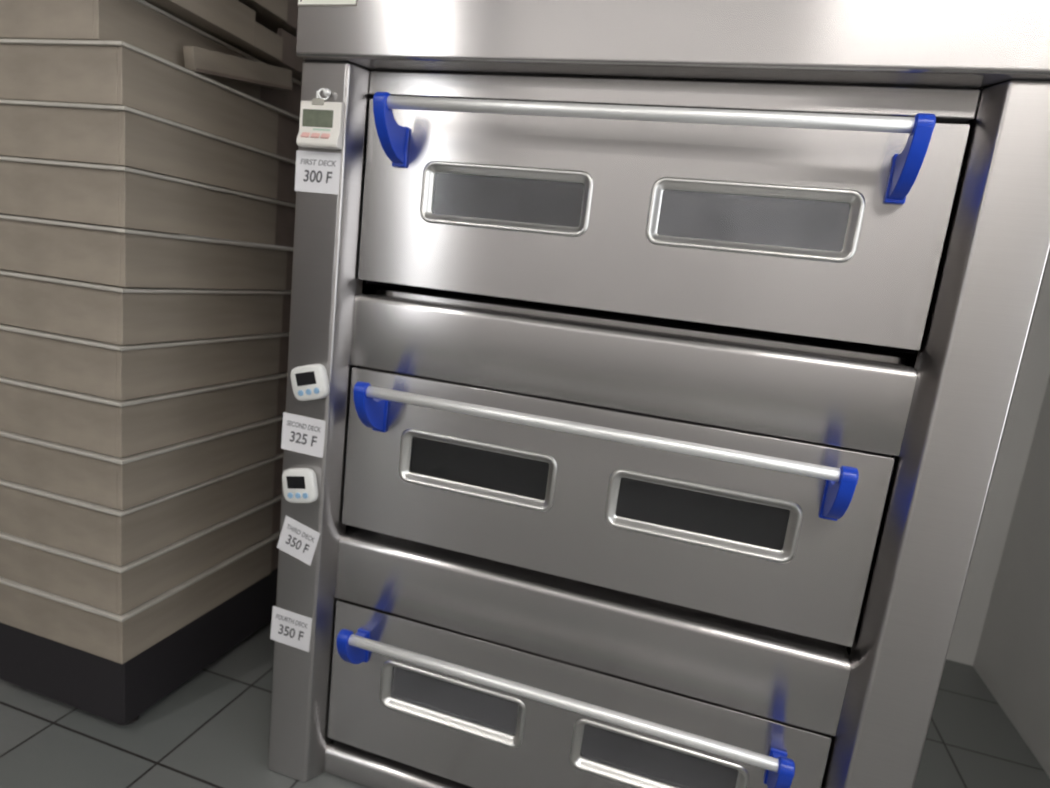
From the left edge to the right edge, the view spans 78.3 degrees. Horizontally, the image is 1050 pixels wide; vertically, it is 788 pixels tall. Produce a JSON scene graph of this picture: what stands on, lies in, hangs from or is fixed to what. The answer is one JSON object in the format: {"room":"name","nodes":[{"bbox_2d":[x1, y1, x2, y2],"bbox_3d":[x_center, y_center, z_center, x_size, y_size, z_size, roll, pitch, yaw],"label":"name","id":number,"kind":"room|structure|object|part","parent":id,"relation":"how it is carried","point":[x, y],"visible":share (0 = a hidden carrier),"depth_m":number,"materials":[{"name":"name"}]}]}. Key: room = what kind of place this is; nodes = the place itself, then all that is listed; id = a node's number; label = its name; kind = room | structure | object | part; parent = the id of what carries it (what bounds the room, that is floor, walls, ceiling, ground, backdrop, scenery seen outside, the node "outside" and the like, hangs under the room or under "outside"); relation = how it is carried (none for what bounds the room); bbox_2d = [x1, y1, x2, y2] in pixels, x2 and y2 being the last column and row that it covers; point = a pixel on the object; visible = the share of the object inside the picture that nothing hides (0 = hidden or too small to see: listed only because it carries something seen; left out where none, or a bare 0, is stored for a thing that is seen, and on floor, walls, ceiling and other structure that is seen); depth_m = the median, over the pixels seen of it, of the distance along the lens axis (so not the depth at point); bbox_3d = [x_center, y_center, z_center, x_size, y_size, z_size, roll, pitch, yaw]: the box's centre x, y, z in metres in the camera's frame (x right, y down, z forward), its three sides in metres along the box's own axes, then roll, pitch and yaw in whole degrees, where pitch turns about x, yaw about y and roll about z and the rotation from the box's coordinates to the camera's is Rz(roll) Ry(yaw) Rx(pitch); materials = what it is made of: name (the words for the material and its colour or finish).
{"room":"commercial kitchen","nodes":[
{"label":"commercial kitchen","id":0,"kind":"room"},
{"bbox_2d":[0,213,178,234],"bbox_3d":[-2.201,-0.656,0.849,0.100,2.750,4.300,10,11,15],"label":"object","id":1,"kind":"structure","parent":0,"point":[0,213],"depth_m":2.48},
{"bbox_2d":[0,622,1049,787],"bbox_3d":[-0.696,0.991,0.637,3.400,0.050,4.300,10,11,15],"label":"floor","id":2,"kind":"structure","parent":0,"point":[212,730],"depth_m":1.53,"materials":[{"name":"tile"}]},
{"bbox_2d":[0,568,277,724],"bbox_3d":[-1.005,0.619,1.797,0.389,0.191,0.605,10,11,15],"label":"baseboard","id":3,"kind":"structure","parent":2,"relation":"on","point":[113,691],"depth_m":1.54,"materials":[{"name":"grey paint"}]},
{"bbox_2d":[0,530,279,663],"bbox_3d":[-0.992,0.468,1.771,0.424,0.115,0.639,10,11,15],"label":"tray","id":4,"kind":"object","parent":3,"relation":"on","point":[108,635],"visible":0.51,"depth_m":1.50,"materials":[{"name":"beige wood"}]},
{"bbox_2d":[0,494,281,614],"bbox_3d":[-0.982,0.354,1.751,0.424,0.111,0.639,10,11,15],"label":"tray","id":5,"kind":"object","parent":4,"relation":"on","point":[106,586],"visible":0.35,"depth_m":1.48,"materials":[{"name":"beige wood"}]},
{"bbox_2d":[0,453,283,566],"bbox_3d":[-0.970,0.235,1.730,0.424,0.126,0.639,10,11,15],"label":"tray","id":6,"kind":"object","parent":5,"relation":"on","point":[113,536],"visible":0.41,"depth_m":1.46,"materials":[{"name":"beige wood"}]},
{"bbox_2d":[0,414,283,510],"bbox_3d":[-0.952,0.116,1.707,0.424,0.112,0.639,10,11,15],"label":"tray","id":7,"kind":"object","parent":6,"relation":"on","point":[127,482],"visible":0.46,"depth_m":1.43,"materials":[{"name":"beige wood"}]},
{"bbox_2d":[0,372,286,457],"bbox_3d":[-0.942,0.000,1.686,0.424,0.120,0.639,10,11,15],"label":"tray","id":8,"kind":"object","parent":7,"relation":"on","point":[116,428],"visible":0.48,"depth_m":1.41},
{"bbox_2d":[0,324,288,400],"bbox_3d":[-0.929,-0.117,1.665,0.424,0.113,0.639,10,11,15],"label":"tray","id":9,"kind":"object","parent":8,"relation":"on","point":[87,366],"visible":0.56,"depth_m":1.39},
{"bbox_2d":[0,269,290,344],"bbox_3d":[-0.912,-0.230,1.643,0.424,0.114,0.639,10,11,15],"label":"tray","id":10,"kind":"object","parent":9,"relation":"on","point":[75,308],"visible":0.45,"depth_m":1.37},
{"bbox_2d":[0,215,292,289],"bbox_3d":[-0.893,-0.343,1.621,0.424,0.113,0.639,10,11,15],"label":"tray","id":11,"kind":"object","parent":10,"relation":"on","point":[73,251],"visible":0.8,"depth_m":1.34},
{"bbox_2d":[0,156,295,247],"bbox_3d":[-0.881,-0.457,1.600,0.424,0.114,0.639,10,11,15],"label":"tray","id":12,"kind":"object","parent":11,"relation":"on","point":[106,195],"visible":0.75,"depth_m":1.32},
{"bbox_2d":[0,99,295,204],"bbox_3d":[-0.868,-0.568,1.580,0.424,0.107,0.639,10,11,15],"label":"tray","id":13,"kind":"object","parent":12,"relation":"on","point":[111,135],"visible":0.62,"depth_m":1.30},
{"bbox_2d":[0,39,299,160],"bbox_3d":[-0.862,-0.678,1.562,0.424,0.110,0.639,10,11,15],"label":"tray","id":14,"kind":"object","parent":13,"relation":"on","point":[118,73],"visible":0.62,"depth_m":1.28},
{"bbox_2d":[0,0,301,116],"bbox_3d":[-0.874,-0.792,1.549,0.364,0.106,0.639,10,11,15],"label":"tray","id":15,"kind":"object","parent":14,"relation":"on","point":[140,24],"visible":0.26,"depth_m":1.27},
{"bbox_2d":[144,0,303,81],"bbox_3d":[-0.835,-0.879,1.524,0.410,0.076,0.625,10,11,15],"label":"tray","id":16,"kind":"object","parent":15,"relation":"on","point":[232,22],"visible":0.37,"depth_m":1.47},
{"bbox_2d":[238,0,297,37],"bbox_3d":[-0.814,-0.977,1.503,0.424,0.099,0.639,10,11,15],"label":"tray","id":17,"kind":"object","parent":16,"relation":"on","point":[274,15],"visible":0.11,"depth_m":1.58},
{"bbox_2d":[183,46,292,90],"bbox_3d":[-0.659,-0.758,1.512,0.030,0.100,0.332,10,11,15],"label":"board","id":18,"kind":"object","parent":14,"relation":"on","point":[198,60],"visible":0.92,"depth_m":1.47,"materials":[{"name":"beige wood"}]},
{"bbox_2d":[268,0,1049,787],"bbox_3d":[0.243,-0.027,1.551,1.214,1.825,1.043,10,11,15],"label":"oven","id":19,"kind":"object","parent":2,"relation":"on","point":[671,352],"visible":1,"depth_m":1.10,"materials":[{"name":"metal"}]},
{"bbox_2d":[270,606,311,651],"bbox_3d":[-0.492,0.494,1.356,0.099,0.081,0.001,10,11,15],"label":"label","id":20,"kind":"object","parent":19,"relation":"attached to","point":[289,628],"visible":1,"depth_m":1.35,"materials":[{"name":"white paper"}]},
{"bbox_2d":[277,516,319,564],"bbox_3d":[-0.464,0.300,1.318,0.101,0.095,0.001,10,11,15],"label":"label","id":21,"kind":"object","parent":19,"relation":"attached to","point":[296,539],"visible":1,"depth_m":1.32,"materials":[{"name":"white paper"}]},
{"bbox_2d":[282,468,317,502],"bbox_3d":[-0.450,0.183,1.286,0.079,0.075,0.020,10,11,15],"label":"timer","id":22,"kind":"object","parent":19,"relation":"attached to","point":[299,485],"visible":1,"depth_m":1.28,"materials":[{"name":"white plastic"}]},
{"bbox_2d":[281,412,325,457],"bbox_3d":[-0.440,0.081,1.279,0.097,0.076,0.001,11,11,15],"label":"label","id":23,"kind":"object","parent":19,"relation":"attached to","point":[300,434],"visible":1,"depth_m":1.28,"materials":[{"name":"white paper"}]},
{"bbox_2d":[290,364,329,400],"bbox_3d":[-0.416,-0.022,1.246,0.083,0.076,0.020,10,11,15],"label":"timer","id":24,"kind":"object","parent":19,"relation":"attached to","point":[309,382],"visible":1,"depth_m":1.24,"materials":[{"name":"white plastic"}]},
{"bbox_2d":[295,150,340,194],"bbox_3d":[-0.383,-0.408,1.189,0.094,0.073,0.001,10,11,15],"label":"label","id":25,"kind":"object","parent":19,"relation":"attached to","point":[316,172],"visible":1,"depth_m":1.19,"materials":[{"name":"white paper"}]},
{"bbox_2d":[296,88,344,149],"bbox_3d":[-0.367,-0.496,1.159,0.085,0.102,0.023,10,11,15],"label":"timer","id":26,"kind":"object","parent":19,"relation":"attached to","point":[321,125],"visible":1,"depth_m":1.16,"materials":[{"name":"white plastic"}]},
{"bbox_3d":[-0.368,-0.524,1.158,0.024,0.012,0.014,10,11,15],"label":"clip plate","id":27,"kind":"part","parent":26,"relation":"part of","materials":[{"name":"silver metal"}]},
{"bbox_3d":[-0.360,-0.537,1.155,0.025,0.019,0.014,10,11,15],"label":"hook knob","id":28,"kind":"part","parent":26,"relation":"part of","materials":[{"name":"silver metal"}]},
{"bbox_3d":[-0.423,0.119,1.317,0.116,1.472,0.070,10,11,15],"label":"post","id":29,"kind":"part","parent":19,"relation":"part of","materials":[{"name":"metal"}]},
{"bbox_2d":[298,0,357,5],"bbox_3d":[-0.340,-0.707,1.113,0.118,0.068,0.001,10,11,15],"label":"sticker","id":30,"kind":"object","parent":19,"relation":"attached to","point":[300,2],"visible":1,"depth_m":1.12,"materials":[{"name":"white paper"}]},
{"bbox_3d":[-0.328,0.043,1.800,0.018,1.470,0.919,10,11,15],"label":"panel","id":31,"kind":"part","parent":19,"relation":"part of","materials":[{"name":"metal"}]},
{"bbox_3d":[0.048,0.672,1.271,0.972,0.328,0.018,10,11,15],"label":"door","id":32,"kind":"part","parent":19,"relation":"part of","materials":[{"name":"metal"}]},
{"bbox_3d":[0.105,0.184,1.181,0.972,0.328,0.018,10,11,15],"label":"door","id":33,"kind":"part","parent":19,"relation":"part of","materials":[{"name":"metal"}]},
{"bbox_3d":[0.162,-0.305,1.092,0.972,0.328,0.018,10,11,15],"label":"door","id":34,"kind":"part","parent":19,"relation":"part of","materials":[{"name":"metal"}]},
{"bbox_2d":[296,0,1049,124],"bbox_3d":[0.332,-0.749,1.436,1.214,0.352,1.008,10,11,15],"label":"hood","id":35,"kind":"object","parent":19,"relation":"attached to","point":[971,48],"depth_m":0.97,"materials":[{"name":"metal"}]},
{"bbox_3d":[0.810,0.234,1.484,0.015,1.470,0.919,10,11,15],"label":"panel","id":36,"kind":"part","parent":19,"relation":"part of","materials":[{"name":"metal"}]},
{"bbox_3d":[0.620,0.294,1.027,0.116,1.472,0.070,10,11,15],"label":"post","id":37,"kind":"part","parent":19,"relation":"part of","materials":[{"name":"metal"}]},
{"bbox_2d":[179,234,1049,665],"bbox_3d":[0.095,-0.686,2.471,3.400,2.750,0.100,10,11,15],"label":"wall","id":38,"kind":"structure","parent":0,"point":[1034,373],"depth_m":2.12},
{"bbox_2d":[973,375,1049,777],"bbox_3d":[1.128,-0.098,-0.077,0.100,2.750,4.300,10,11,15],"label":"wall","id":39,"kind":"structure","parent":0,"point":[1012,657],"depth_m":1.97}
]}

